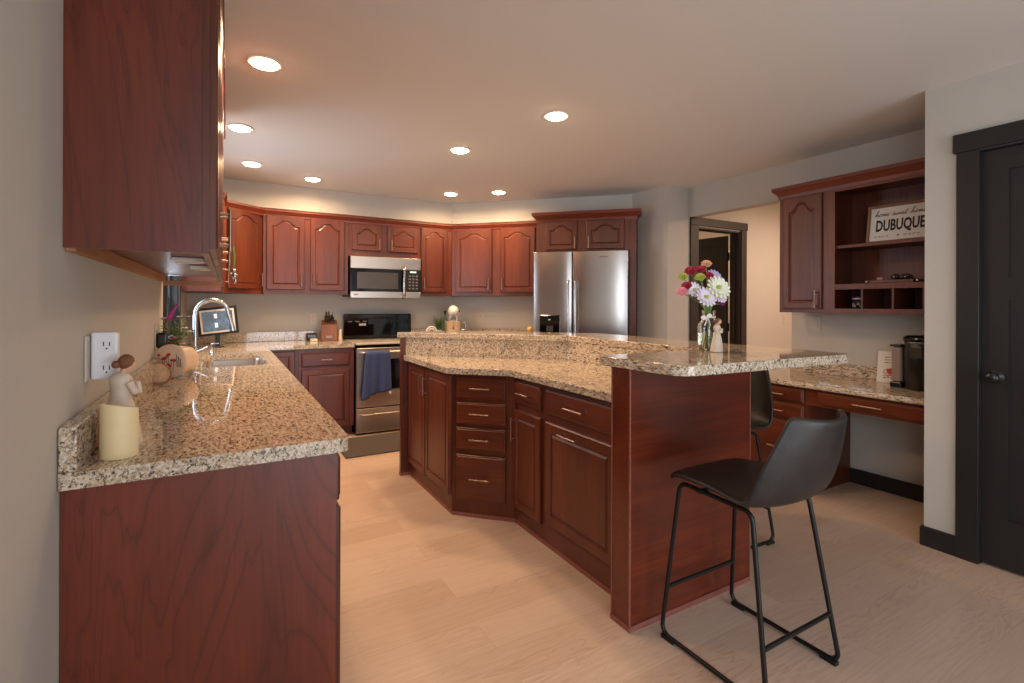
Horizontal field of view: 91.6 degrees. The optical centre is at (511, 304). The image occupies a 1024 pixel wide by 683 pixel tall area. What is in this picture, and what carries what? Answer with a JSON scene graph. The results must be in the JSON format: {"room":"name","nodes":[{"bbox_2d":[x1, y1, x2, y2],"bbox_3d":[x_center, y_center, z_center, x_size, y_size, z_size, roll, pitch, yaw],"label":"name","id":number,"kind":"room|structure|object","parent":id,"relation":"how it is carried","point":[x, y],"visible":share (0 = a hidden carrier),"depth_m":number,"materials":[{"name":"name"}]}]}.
{"room":"kitchen","nodes":[
{"label":"kitchen","id":0,"kind":"room"},
{"bbox_2d":[0,0,186,682],"bbox_3d":[-0.886,0.064,0.755,0.120,2.470,9.390,0,0,-30],"label":"wall","id":1,"kind":"structure","parent":0,"point":[52,297],"depth_m":1.01,"materials":[{"name":"beige paint"}]},
{"bbox_2d":[84,331,119,382],"bbox_3d":[-1.149,0.144,1.405,0.067,0.134,0.120,0,0,-30],"label":"outlet extender","id":2,"kind":"object","parent":1,"relation":"attached to","point":[105,346],"depth_m":1.38,"materials":[{"name":"white plastic"}]},
{"bbox_2d":[100,363,112,374],"bbox_3d":[-1.129,0.179,1.387,0.030,0.032,0.001,0,0,-30],"label":"receptacle","id":3,"kind":"object","parent":2,"relation":"attached to","point":[105,368],"depth_m":1.39,"materials":[{"name":"white plastic"}]},
{"bbox_2d":[100,339,113,350],"bbox_3d":[-1.129,0.113,1.387,0.030,0.032,0.001,0,0,-30],"label":"receptacle","id":4,"kind":"object","parent":2,"relation":"attached to","point":[105,344],"depth_m":1.39,"materials":[{"name":"white plastic"}]},
{"bbox_2d":[66,248,165,281],"bbox_3d":[-1.540,-0.146,2.047,0.019,0.037,2.001,0,0,-30],"label":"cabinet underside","id":5,"kind":"object","parent":1,"relation":"attached to","point":[105,256],"visible":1,"depth_m":1.64,"materials":[{"name":"brown wood"}]},
{"bbox_2d":[58,333,189,473],"bbox_3d":[-2.043,0.329,2.937,0.033,0.104,4.153,0,0,-30],"label":"backsplash","id":6,"kind":"structure","parent":1,"relation":"attached to","point":[78,438],"depth_m":1.22,"materials":[{"name":"stone"}]},
{"bbox_2d":[63,0,231,268],"bbox_3d":[-1.072,-0.567,1.556,0.347,0.868,0.710,0,0,-30],"label":"upper cabinet","id":7,"kind":"object","parent":1,"relation":"attached to","point":[142,78],"visible":1,"depth_m":1.24,"materials":[{"name":"brown wood"}]},
{"bbox_2d":[170,257,204,263],"bbox_3d":[-1.144,-0.154,1.761,0.100,0.020,0.056,0,0,-30],"label":"light","id":8,"kind":"object","parent":7,"relation":"attached to","point":[179,260],"visible":0.96,"depth_m":1.74,"materials":[{"name":"white plastic"}]},
{"bbox_2d":[220,0,225,139],"bbox_3d":[-1.408,-1.018,2.125,0.319,0.063,2.093,0,0,-30],"label":"door","id":9,"kind":"structure","parent":7,"relation":"attached to","point":[222,8],"depth_m":2.07,"materials":[{"name":"brown wood"}]},
{"bbox_2d":[154,323,156,346],"bbox_3d":[-1.899,0.166,2.658,0.007,0.125,0.072,0,0,-30],"label":"outlet plate","id":10,"kind":"object","parent":1,"relation":"attached to","point":[155,325],"visible":0.82,"depth_m":2.63,"materials":[{"name":"beige plastic"}]},
{"bbox_2d":[156,332,167,347],"bbox_3d":[-1.875,0.210,2.672,0.050,0.119,0.060,0,0,-30],"label":"plug","id":11,"kind":"object","parent":10,"relation":"attached to","point":[161,337],"visible":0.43,"depth_m":2.65,"materials":[{"name":"black plastic"}]},
{"bbox_2d":[163,276,181,342],"bbox_3d":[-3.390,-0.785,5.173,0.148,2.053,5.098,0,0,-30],"label":"window","id":12,"kind":"structure","parent":1,"relation":"in","point":[171,294],"depth_m":3.82,"materials":[{"name":"black paint"}]},
{"bbox_2d":[127,55,230,276],"bbox_3d":[-1.422,-0.570,2.171,0.344,0.865,0.699,0,0,-30],"label":"upper cabinet","id":13,"kind":"object","parent":1,"relation":"attached to","point":[154,264],"visible":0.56,"depth_m":2.19,"materials":[{"name":"brown wood"}]},
{"bbox_2d":[190,265,209,270],"bbox_3d":[-1.316,-0.154,2.127,0.100,0.020,0.056,0,0,-30],"label":"light","id":14,"kind":"object","parent":13,"relation":"attached to","point":[195,267],"visible":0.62,"depth_m":2.10,"materials":[{"name":"white plastic"}]},
{"bbox_2d":[154,141,229,281],"bbox_3d":[-1.750,-0.571,2.744,0.344,0.865,0.619,0,0,-30],"label":"upper cabinet","id":15,"kind":"object","parent":1,"relation":"attached to","point":[164,272],"visible":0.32,"depth_m":2.71,"materials":[{"name":"brown wood"}]},
{"bbox_2d":[230,247,236,283],"bbox_3d":[-1.566,-0.219,2.801,0.034,0.209,0.028,0,0,-4],"label":"hanging ornament","id":16,"kind":"object","parent":15,"relation":"hanging from","point":[233,270],"visible":1,"depth_m":2.80,"materials":[{"name":"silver metal"}]},
{"bbox_2d":[163,281,221,286],"bbox_3d":[-1.917,-0.124,2.995,0.299,0.029,0.018,0,0,-30],"label":"rail","id":17,"kind":"object","parent":1,"relation":"attached to","point":[167,283],"visible":0.86,"depth_m":2.98,"materials":[{"name":"brown wood"}]},
{"bbox_2d":[181,200,228,291],"bbox_3d":[-2.562,-0.486,4.164,0.344,0.760,0.334,0,0,-30],"label":"upper cabinet","id":18,"kind":"object","parent":1,"relation":"attached to","point":[183,278],"visible":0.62,"depth_m":4.03,"materials":[{"name":"brown wood"}]},
{"bbox_2d":[187,256,451,339],"bbox_3d":[-1.923,0.061,5.501,2.790,2.470,0.120,0,0,-30],"label":"wall","id":19,"kind":"structure","parent":0,"point":[255,312],"depth_m":5.28,"materials":[{"name":"beige paint"}]},
{"bbox_2d":[184,207,262,293],"bbox_3d":[-2.674,-0.485,4.646,0.628,0.764,0.608,0,0,-30],"label":"upper cabinet","id":20,"kind":"object","parent":19,"relation":"attached to","point":[247,228],"visible":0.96,"depth_m":4.59,"materials":[{"name":"brown wood"}]},
{"bbox_2d":[190,330,338,343],"bbox_3d":[-2.478,0.331,5.097,1.422,0.098,0.025,0,0,-30],"label":"backsplash","id":21,"kind":"structure","parent":19,"relation":"attached to","point":[282,335],"depth_m":5.04,"materials":[{"name":"stone"}]},
{"bbox_2d":[263,215,347,294],"bbox_3d":[-2.114,-0.483,5.097,0.789,0.764,0.380,0,0,-30],"label":"upper cabinet","id":22,"kind":"object","parent":19,"relation":"attached to","point":[301,255],"visible":0.99,"depth_m":4.96,"materials":[{"name":"brown wood"}]},
{"bbox_2d":[309,313,316,323],"bbox_3d":[-2.121,0.155,5.314,0.072,0.115,0.007,0,0,-30],"label":"outlet plate","id":23,"kind":"object","parent":19,"relation":"attached to","point":[313,316],"visible":1,"depth_m":5.31,"materials":[{"name":"beige plastic"}]},
{"bbox_2d":[348,223,419,258],"bbox_3d":[-1.433,-0.683,5.486,0.775,0.360,0.380,0,0,-30],"label":"upper cabinet","id":24,"kind":"object","parent":19,"relation":"attached to","point":[363,239],"visible":0.98,"depth_m":5.36,"materials":[{"name":"brown wood"}]},
{"bbox_2d":[343,256,420,298],"bbox_3d":[-1.415,-0.278,5.452,0.752,0.443,0.452,0,0,-30],"label":"microwave","id":25,"kind":"object","parent":24,"relation":"attached to","point":[368,277],"visible":1,"depth_m":5.29,"materials":[{"name":"silver metal"}]},
{"bbox_2d":[223,178,631,224],"bbox_3d":[-0.933,-1.052,5.469,4.513,0.237,1.186,0,0,-10],"label":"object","id":26,"kind":"structure","parent":19,"relation":"attached to","point":[264,195],"depth_m":5.37,"materials":[{"name":"beige paint"}]},
{"bbox_2d":[420,227,451,295],"bbox_3d":[-0.870,-0.479,5.808,0.519,0.764,0.380,0,0,-30],"label":"upper cabinet","id":27,"kind":"object","parent":19,"relation":"attached to","point":[435,244],"visible":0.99,"depth_m":5.64,"materials":[{"name":"brown wood"}]},
{"bbox_2d":[452,223,637,328],"bbox_3d":[0.332,0.068,5.878,2.290,2.470,0.120,0,0,15],"label":"wall","id":28,"kind":"structure","parent":0,"point":[503,312],"depth_m":5.95,"materials":[{"name":"beige paint"}]},
{"bbox_2d":[452,227,536,295],"bbox_3d":[-0.210,-0.477,5.762,1.194,0.764,0.382,0,0,15],"label":"upper cabinet","id":29,"kind":"object","parent":28,"relation":"attached to","point":[485,262],"visible":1,"depth_m":5.61,"materials":[{"name":"brown wood"}]},
{"bbox_2d":[223,192,536,230],"bbox_3d":[-1.169,-0.879,5.034,3.039,0.070,0.774,0,0,-30],"label":"crown molding","id":30,"kind":"structure","parent":29,"relation":"attached to","point":[247,208],"depth_m":5.27,"materials":[{"name":"brown wood"}]},
{"bbox_2d":[223,0,1023,203],"bbox_3d":[2.229,-1.211,2.769,7.520,0.100,9.800,0,0,-30],"label":"ceiling","id":31,"kind":"structure","parent":0,"point":[371,97],"depth_m":2.64,"materials":[{"name":"paint"}]},
{"bbox_2d":[226,123,253,131],"bbox_3d":[-1.803,-1.163,3.304,0.168,0.019,0.168,0,0,-30],"label":"recessed light","id":32,"kind":"object","parent":31,"relation":"in","point":[239,127],"visible":0.98,"depth_m":3.27,"materials":[{"name":"white ceramic"}]},
{"bbox_2d":[241,161,262,166],"bbox_3d":[-2.168,-1.165,4.155,0.168,0.019,0.168,0,0,-30],"label":"recessed light","id":33,"kind":"object","parent":31,"relation":"in","point":[247,163],"visible":1,"depth_m":4.12,"materials":[{"name":"white glass"}]},
{"bbox_2d":[245,54,283,70],"bbox_3d":[-1.199,-1.161,2.414,0.168,0.019,0.168,0,0,-30],"label":"recessed light","id":34,"kind":"object","parent":31,"relation":"in","point":[262,62],"visible":1,"depth_m":2.39,"materials":[{"name":"white glass"}]},
{"bbox_2d":[303,177,321,181],"bbox_3d":[-1.863,-1.163,4.660,0.168,0.019,0.168,0,0,-30],"label":"recessed light","id":35,"kind":"object","parent":31,"relation":"in","point":[312,179],"visible":1,"depth_m":4.62,"materials":[{"name":"white glass"}]},
{"bbox_2d":[449,146,470,153],"bbox_3d":[-0.394,-1.159,3.768,0.168,0.019,0.168,0,0,-30],"label":"recessed light","id":36,"kind":"object","parent":31,"relation":"in","point":[457,149],"visible":1,"depth_m":3.73,"materials":[{"name":"white ceramic"}]},
{"bbox_2d":[543,110,569,120],"bbox_3d":[0.273,-1.157,3.077,0.168,0.019,0.168,0,0,-30],"label":"recessed light","id":37,"kind":"object","parent":31,"relation":"in","point":[555,115],"visible":1,"depth_m":3.05,"materials":[{"name":"white ceramic"}]},
{"bbox_2d":[632,184,688,339],"bbox_3d":[1.542,0.072,5.288,0.505,2.470,0.750,0,0,-30],"label":"wall","id":38,"kind":"structure","parent":0,"point":[663,225],"depth_m":4.94,"materials":[{"name":"beige paint"}]},
{"bbox_2d":[337,430,1023,682],"bbox_3d":[2.221,1.359,2.769,7.520,0.100,9.800,0,0,-30],"label":"floor","id":39,"kind":"structure","parent":0,"point":[429,594],"depth_m":2.15,"materials":[{"name":"brown wood"}]},
{"bbox_2d":[60,453,340,682],"bbox_3d":[-0.903,0.862,1.575,0.664,0.874,0.612,0,0,-30],"label":"base cabinet","id":40,"kind":"object","parent":39,"relation":"on","point":[227,575],"visible":0.83,"depth_m":1.28,"materials":[{"name":"brown wood"}]},
{"bbox_2d":[271,349,298,379],"bbox_3d":[-2.396,0.857,4.438,0.917,0.874,1.240,0,0,-30],"label":"base cabinet","id":41,"kind":"object","parent":39,"relation":"on","point":[289,359],"visible":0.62,"depth_m":4.63,"materials":[{"name":"brown wood"}]},
{"bbox_2d":[57,330,354,491],"bbox_3d":[-1.447,0.351,3.293,1.422,0.143,4.183,0,0,-30],"label":"countertop","id":42,"kind":"structure","parent":41,"relation":"on","point":[202,419],"depth_m":1.61,"materials":[{"name":"stone"}]},
{"bbox_2d":[99,404,138,460],"bbox_3d":[-0.994,0.316,1.262,0.079,0.137,0.079,0,0,-30],"label":"candle","id":43,"kind":"object","parent":42,"relation":"on","point":[118,424],"visible":1,"depth_m":1.23,"materials":[{"name":"beige wax"}]},
{"bbox_2d":[107,354,142,445],"bbox_3d":[-1.059,0.260,1.354,0.110,0.247,0.083,0,0,25],"label":"figurine","id":44,"kind":"object","parent":42,"relation":"on","point":[122,385],"visible":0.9,"depth_m":1.34,"materials":[{"name":"white ceramic"}]},
{"bbox_2d":[151,362,171,384],"bbox_3d":[-1.663,0.326,2.344,0.056,0.103,0.114,0,0,29],"label":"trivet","id":45,"kind":"object","parent":42,"relation":"on","point":[162,373],"visible":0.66,"depth_m":2.35,"materials":[{"name":"wood"}]},
{"bbox_2d":[154,344,198,377],"bbox_3d":[-1.762,0.294,2.631,0.176,0.176,0.148,0,0,0],"label":"ceramic canister","id":46,"kind":"object","parent":42,"relation":"on","point":[180,359],"visible":0.76,"depth_m":2.56,"materials":[{"name":"beige ceramic"}]},
{"bbox_2d":[160,303,195,345],"bbox_3d":[-1.924,0.188,2.829,0.188,0.387,0.186,0,0,19],"label":"potted plant","id":47,"kind":"object","parent":42,"relation":"on","point":[177,341],"visible":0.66,"depth_m":2.82,"materials":[{"name":"green plant"}]},
{"bbox_2d":[193,298,235,360],"bbox_3d":[-2.014,0.169,3.361,0.265,0.424,0.085,0,0,-30],"label":"kitchen faucet","id":48,"kind":"object","parent":42,"relation":"on","point":[199,305],"visible":0.77,"depth_m":3.33,"materials":[{"name":"silver metal"}]},
{"bbox_2d":[198,305,238,347],"bbox_3d":[-2.597,0.195,4.396,0.333,0.369,0.090,0,0,-34],"label":"digital frame","id":49,"kind":"object","parent":42,"relation":"on","point":[211,321],"visible":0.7,"depth_m":4.37,"materials":[{"name":"black glass"}]},
{"bbox_2d":[204,358,263,366],"bbox_3d":[-1.912,0.509,3.440,0.389,0.174,0.854,0,0,-30],"label":"sink","id":50,"kind":"object","parent":42,"relation":"in","point":[254,361],"visible":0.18,"depth_m":3.79,"materials":[{"name":"metal"}]},
{"bbox_2d":[306,333,316,340],"bbox_3d":[-2.105,0.343,5.234,0.100,0.075,0.043,0,0,-30],"label":"sponge holder","id":51,"kind":"object","parent":42,"relation":"on","point":[308,335],"visible":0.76,"depth_m":5.21,"materials":[{"name":"clear glass"}]},
{"bbox_2d":[321,320,336,340],"bbox_3d":[-1.923,0.275,5.238,0.156,0.213,0.138,0,0,-22],"label":"knife block","id":52,"kind":"object","parent":42,"relation":"on","point":[328,331],"visible":0.99,"depth_m":5.19,"materials":[{"name":"brown wood"}]},
{"bbox_2d":[298,347,353,433],"bbox_3d":[-1.922,0.859,5.045,0.504,0.874,0.656,0,0,-30],"label":"base cabinet","id":53,"kind":"object","parent":39,"relation":"on","point":[327,374],"visible":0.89,"depth_m":4.82,"materials":[{"name":"brown wood"}]},
{"bbox_2d":[341,432,399,458],"bbox_3d":[-1.146,1.292,4.669,0.920,0.011,0.620,0,0,-30],"label":"kitchen rug","id":54,"kind":"object","parent":39,"relation":"on","point":[361,446],"visible":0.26,"depth_m":4.54,"materials":[{"name":"brown fabric"}]},
{"bbox_2d":[343,313,410,434],"bbox_3d":[-1.350,0.700,5.337,0.756,1.184,0.720,0,0,-30],"label":"stove","id":55,"kind":"object","parent":39,"relation":"on","point":[380,412],"visible":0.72,"depth_m":5.07,"materials":[{"name":"silver metal"}]},
{"bbox_2d":[344,338,399,344],"bbox_3d":[-1.348,0.394,5.335,0.756,0.020,0.600,0,0,-30],"label":"cooktop","id":56,"kind":"object","parent":55,"relation":"in","point":[358,341],"depth_m":5.13,"materials":[{"name":"grey ceramic"}]},
{"bbox_2d":[361,350,391,400],"bbox_3d":[-1.343,0.703,4.929,0.302,0.480,0.063,0,0,-30],"label":"dish towel","id":57,"kind":"object","parent":55,"relation":"hanging from","point":[377,367],"visible":1,"depth_m":4.93,"materials":[{"name":"blue fabric"}]},
{"bbox_2d":[399,338,409,472],"bbox_3d":[0.249,0.780,3.333,2.338,1.045,0.583,0,0,36],"label":"island end panel","id":58,"kind":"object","parent":39,"relation":"on","point":[404,465],"depth_m":3.78,"materials":[{"name":"brown wood"}]},
{"bbox_2d":[399,471,749,633],"bbox_3d":[0.130,1.290,3.075,1.001,0.024,2.247,0,0,-30],"label":"trim","id":59,"kind":"structure","parent":58,"relation":"attached to","point":[613,617],"depth_m":2.33,"materials":[{"name":"brown wood"}]},
{"bbox_2d":[408,362,452,509],"bbox_3d":[-0.567,0.863,3.459,0.625,0.874,0.582,0,0,20],"label":"base cabinet","id":60,"kind":"object","parent":39,"relation":"on","point":[430,391],"visible":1,"depth_m":3.36,"materials":[{"name":"brown wood"}]},
{"bbox_2d":[404,338,658,401],"bbox_3d":[0.094,0.342,3.093,0.914,0.169,2.092,0,0,-30],"label":"countertop","id":61,"kind":"structure","parent":60,"relation":"on","point":[575,367],"depth_m":3.31,"materials":[{"name":"stone"}]},
{"bbox_2d":[397,331,847,375],"bbox_3d":[0.326,0.238,3.021,1.317,0.040,2.570,0,0,-30],"label":"bar","id":62,"kind":"object","parent":61,"relation":"on","point":[675,357],"visible":0.96,"depth_m":2.19,"materials":[{"name":"beige stone"}]},
{"bbox_2d":[697,310,718,350],"bbox_3d":[0.930,0.123,2.378,0.116,0.188,0.100,0,0,-10],"label":"glass vase","id":63,"kind":"object","parent":62,"relation":"on","point":[705,331],"visible":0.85,"depth_m":2.35,"materials":[{"name":"glass"}]},
{"bbox_2d":[676,287,704,309],"bbox_3d":[0.872,0.063,2.356,0.192,0.290,0.046,0,0,-5],"label":"carnation","id":64,"kind":"object","parent":63,"relation":"in","point":[682,291],"visible":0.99,"depth_m":2.34,"materials":[{"name":"pink plant"}]},
{"bbox_2d":[684,266,705,308],"bbox_3d":[0.886,0.013,2.372,0.132,0.389,0.044,0,0,11],"label":"carnation","id":65,"kind":"object","parent":63,"relation":"in","point":[690,270],"visible":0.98,"depth_m":2.37,"materials":[{"name":"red plant"}]},
{"bbox_2d":[688,282,706,309],"bbox_3d":[0.893,0.050,2.361,0.146,0.316,0.040,0,0,-11],"label":"daisy","id":66,"kind":"object","parent":63,"relation":"in","point":[693,290],"visible":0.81,"depth_m":2.35,"materials":[{"name":"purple plant"}]},
{"bbox_2d":[694,273,707,309],"bbox_3d":[0.907,0.030,2.354,0.100,0.354,0.046,0,0,-30],"label":"bloom","id":67,"kind":"object","parent":63,"relation":"in","point":[699,276],"visible":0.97,"depth_m":2.33,"materials":[{"name":"green plant"}]},
{"bbox_2d":[696,287,716,309],"bbox_3d":[0.917,0.063,2.334,0.121,0.290,0.067,0,0,-42],"label":"daisy","id":68,"kind":"object","parent":63,"relation":"in","point":[704,295],"visible":0.97,"depth_m":2.32,"materials":[{"name":"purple plant"}]},
{"bbox_2d":[701,260,711,286],"bbox_3d":[0.938,-0.003,2.401,0.048,0.422,0.048,0,0,-30],"label":"carnation","id":69,"kind":"object","parent":63,"relation":"in","point":[707,263],"visible":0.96,"depth_m":2.40,"materials":[{"name":"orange plant"}]},
{"bbox_2d":[707,275,730,308],"bbox_3d":[0.973,0.036,2.344,0.118,0.344,0.068,0,0,4],"label":"daisy","id":70,"kind":"object","parent":63,"relation":"in","point":[718,286],"visible":0.92,"depth_m":2.34,"materials":[{"name":"beige plant"}]},
{"bbox_2d":[710,318,722,352],"bbox_3d":[0.941,0.141,2.289,0.053,0.156,0.069,0,0,35],"label":"figurine","id":71,"kind":"object","parent":62,"relation":"on","point":[716,344],"visible":1,"depth_m":2.27,"materials":[{"name":"beige ceramic"}]},
{"bbox_2d":[452,374,515,517],"bbox_3d":[0.009,0.865,3.251,0.638,0.874,0.640,0,0,15],"label":"base cabinet","id":72,"kind":"object","parent":39,"relation":"on","point":[483,406],"visible":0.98,"depth_m":3.01,"materials":[{"name":"brown wood"}]},
{"bbox_2d":[510,378,544,539],"bbox_3d":[0.263,0.866,3.059,0.618,0.874,0.546,0,0,-30],"label":"base cabinet","id":73,"kind":"object","parent":39,"relation":"on","point":[528,419],"visible":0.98,"depth_m":2.81,"materials":[{"name":"brown wood"}]},
{"bbox_2d":[545,385,610,589],"bbox_3d":[0.562,0.867,2.536,0.618,0.874,0.656,0,0,-30],"label":"base cabinet","id":74,"kind":"object","parent":39,"relation":"on","point":[577,426],"visible":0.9,"depth_m":2.41,"materials":[{"name":"brown wood"}]},
{"bbox_2d":[534,250,628,335],"bbox_3d":[0.747,0.381,5.212,0.930,1.806,0.758,0,0,15],"label":"refrigerator","id":75,"kind":"object","parent":39,"relation":"on","point":[575,291],"visible":0.38,"depth_m":4.90,"materials":[{"name":"metal"}]},
{"bbox_2d":[531,208,641,335],"bbox_3d":[0.816,0.180,5.336,1.105,2.250,0.660,0,0,15],"label":"tall cabinet","id":76,"kind":"object","parent":39,"relation":"on","point":[608,229],"visible":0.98,"depth_m":5.03,"materials":[{"name":"brown wood"}]},
{"bbox_2d":[611,367,750,626],"bbox_3d":[0.767,0.782,2.208,0.758,1.045,0.111,0,0,-30],"label":"support","id":77,"kind":"object","parent":39,"relation":"on","point":[662,425],"visible":0.75,"depth_m":2.08,"materials":[{"name":"brown wood"}]},
{"bbox_2d":[660,409,846,682],"bbox_3d":[0.910,0.833,1.835,0.470,0.945,0.554,0,0,-30],"label":"bar stool","id":78,"kind":"object","parent":39,"relation":"on","point":[804,459],"visible":1,"depth_m":1.66,"materials":[{"name":"black leather"}]},
{"bbox_2d":[750,370,774,549],"bbox_3d":[1.189,0.834,2.844,0.554,0.945,0.470,0,0,-27],"label":"bar stool","id":79,"kind":"object","parent":39,"relation":"on","point":[761,389],"visible":0.2,"depth_m":2.77,"materials":[{"name":"black leather"}]},
{"bbox_2d":[751,383,849,489],"bbox_3d":[2.116,0.940,3.716,0.630,0.738,0.441,0,0,-30],"label":"base cabinet","id":80,"kind":"object","parent":39,"relation":"on","point":[789,402],"visible":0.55,"depth_m":3.56,"materials":[{"name":"brown wood"}]},
{"bbox_2d":[769,364,923,405],"bbox_3d":[2.305,0.507,3.416,0.613,0.126,1.155,0,0,-30],"label":"countertop","id":81,"kind":"structure","parent":80,"relation":"on","point":[857,380],"depth_m":3.44,"materials":[{"name":"stone"}]},
{"bbox_2d":[806,388,923,424],"bbox_3d":[2.349,0.628,3.184,0.505,0.113,0.708,0,0,-30],"label":"drawer","id":82,"kind":"object","parent":81,"relation":"attached to","point":[893,410],"visible":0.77,"depth_m":3.05,"materials":[{"name":"brown wood"}]},
{"bbox_2d":[876,351,891,382],"bbox_3d":[2.578,0.429,3.393,0.049,0.211,0.150,0,0,-38],"label":"card","id":83,"kind":"object","parent":81,"relation":"on","point":[884,367],"visible":0.58,"depth_m":3.42,"materials":[{"name":"white paper"}]},
{"bbox_2d":[890,335,923,391],"bbox_3d":[2.560,0.364,3.133,0.240,0.342,0.282,0,0,-30],"label":"coffee maker","id":84,"kind":"object","parent":81,"relation":"on","point":[908,357],"visible":0.69,"depth_m":3.11,"materials":[{"name":"black plastic"}]},
{"bbox_3d":[-0.139,0.865,5.594,0.924,0.874,0.655,0,0,15],"label":"base cabinet","id":85,"kind":"object","parent":39,"relation":"on","visible":0},
{"bbox_2d":[411,328,533,331],"bbox_3d":[-0.451,0.357,5.601,1.565,0.137,0.821,0,0,15],"label":"countertop","id":86,"kind":"structure","parent":85,"relation":"on","point":[415,329],"depth_m":5.91,"materials":[{"name":"stone"}]},
{"bbox_2d":[433,316,442,330],"bbox_3d":[-0.861,0.260,5.846,0.139,0.249,0.123,0,0,10],"label":"potted herb","id":87,"kind":"object","parent":86,"relation":"on","point":[438,323],"visible":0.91,"depth_m":5.83,"materials":[{"name":"green plant"}]},
{"bbox_2d":[445,305,465,330],"bbox_3d":[-0.652,0.200,5.734,0.251,0.371,0.322,0,0,-8],"label":"stand mixer","id":88,"kind":"object","parent":86,"relation":"on","point":[452,324],"visible":0.8,"depth_m":5.61,"materials":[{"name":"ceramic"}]},
{"bbox_2d":[445,321,465,330],"bbox_3d":[-0.652,0.272,5.682,0.240,0.164,0.204,0,0,-30],"label":"bowl","id":89,"kind":"object","parent":88,"relation":"on","point":[449,325],"depth_m":5.60,"materials":[{"name":"metal"}]},
{"bbox_2d":[699,231,729,343],"bbox_3d":[2.910,0.076,7.233,0.100,2.470,2.530,0,0,-30],"label":"wall","id":90,"kind":"structure","parent":0,"point":[702,235],"depth_m":6.95,"materials":[{"name":"beige paint"}]},
{"bbox_2d":[688,203,791,371],"bbox_3d":[3.064,0.077,5.795,3.060,2.470,0.120,0,0,-30],"label":"wall","id":91,"kind":"structure","parent":0,"point":[765,326],"depth_m":5.59,"materials":[{"name":"beige paint"}]},
{"bbox_2d":[698,236,729,343],"bbox_3d":[2.220,0.274,5.784,0.103,2.050,0.692,0,0,-32],"label":"door","id":92,"kind":"structure","parent":91,"relation":"in","point":[715,250],"depth_m":5.56,"materials":[{"name":"black wood"}]},
{"bbox_2d":[689,217,747,344],"bbox_3d":[2.138,0.216,5.252,0.891,2.185,0.144,0,0,-30],"label":"trim","id":93,"kind":"structure","parent":91,"relation":"attached to","point":[738,240],"depth_m":5.38,"materials":[{"name":"black wood"}]},
{"bbox_2d":[689,129,924,485],"bbox_3d":[2.396,0.075,4.002,0.120,2.470,2.330,0,0,-30],"label":"wall","id":94,"kind":"structure","parent":0,"point":[890,448],"depth_m":3.64,"materials":[{"name":"beige paint"}]},
{"bbox_2d":[811,317,820,331],"bbox_3d":[2.378,0.155,3.900,0.009,0.115,0.072,0,0,-30],"label":"switch plate","id":95,"kind":"object","parent":94,"relation":"attached to","point":[815,321],"visible":1,"depth_m":3.90,"materials":[{"name":"beige plastic"}]},
{"bbox_2d":[771,157,924,314],"bbox_3d":[2.426,-0.412,3.457,0.360,0.950,1.109,0,0,-30],"label":"hutch","id":96,"kind":"object","parent":94,"relation":"attached to","point":[826,259],"visible":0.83,"depth_m":3.55,"materials":[{"name":"brown wood"}]},
{"bbox_2d":[835,282,924,289],"bbox_3d":[2.540,-0.120,3.302,0.296,0.036,0.665,0,0,-30],"label":"shelf","id":97,"kind":"object","parent":96,"relation":"attached to","point":[838,285],"depth_m":3.27,"materials":[{"name":"brown wood"}]},
{"bbox_2d":[836,237,924,250],"bbox_3d":[2.549,-0.399,3.307,0.278,0.022,0.665,0,0,-30],"label":"shelf","id":98,"kind":"object","parent":96,"relation":"attached to","point":[915,243],"depth_m":3.35,"materials":[{"name":"brown wood"}]},
{"bbox_2d":[866,199,924,242],"bbox_3d":[2.595,-0.540,3.228,0.063,0.262,0.520,0,0,-30],"label":"wall sign","id":99,"kind":"object","parent":96,"relation":"on","point":[904,220],"visible":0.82,"depth_m":3.30,"materials":[{"name":"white wood"}]},
{"bbox_2d":[869,279,924,282],"bbox_3d":[2.517,-0.149,3.264,0.163,0.022,0.250,0,0,-30],"label":"wooden tray","id":100,"kind":"object","parent":96,"relation":"on","point":[888,280],"visible":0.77,"depth_m":3.21,"materials":[{"name":"brown wood"}]},
{"bbox_2d":[891,273,914,278],"bbox_3d":[2.529,-0.179,3.219,0.072,0.035,0.126,0,0,-30],"label":"sunglasses","id":101,"kind":"object","parent":100,"relation":"on","point":[894,276],"visible":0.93,"depth_m":3.20,"materials":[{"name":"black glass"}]},
{"bbox_2d":[850,467,923,502],"bbox_3d":[2.565,1.258,3.565,0.015,0.105,1.160,0,0,-30],"label":"baseboard","id":102,"kind":"structure","parent":94,"relation":"attached to","point":[908,490],"depth_m":3.47,"materials":[{"name":"black paint"}]},
{"bbox_2d":[790,364,876,379],"bbox_3d":[2.560,0.490,3.563,0.022,0.090,1.153,0,0,-30],"label":"backsplash","id":103,"kind":"structure","parent":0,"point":[858,371],"depth_m":3.69,"materials":[{"name":"stone"}]},
{"bbox_2d":[924,61,1023,534],"bbox_3d":[3.755,0.079,0.787,0.710,2.470,4.840,0,0,-30],"label":"wall","id":104,"kind":"structure","parent":0,"point":[995,97],"depth_m":2.63,"materials":[{"name":"beige paint"}]},
{"bbox_2d":[920,524,954,555],"bbox_3d":[2.319,1.257,2.684,0.134,0.105,0.154,0,0,-30],"label":"baseboard","id":105,"kind":"structure","parent":104,"relation":"attached to","point":[944,542],"depth_m":2.65,"materials":[{"name":"black paint"}]},
{"bbox_2d":[953,119,1023,564],"bbox_3d":[2.602,0.218,2.183,0.146,2.185,1.018,0,0,-30],"label":"trim","id":106,"kind":"structure","parent":104,"relation":"attached to","point":[967,146],"depth_m":2.53,"materials":[{"name":"black paint"}]},
{"bbox_2d":[981,144,1023,574],"bbox_3d":[2.560,0.266,2.155,0.106,2.065,0.817,0,0,-30],"label":"door","id":107,"kind":"structure","parent":104,"relation":"in","point":[1002,370],"depth_m":2.45,"materials":[{"name":"black paint"}]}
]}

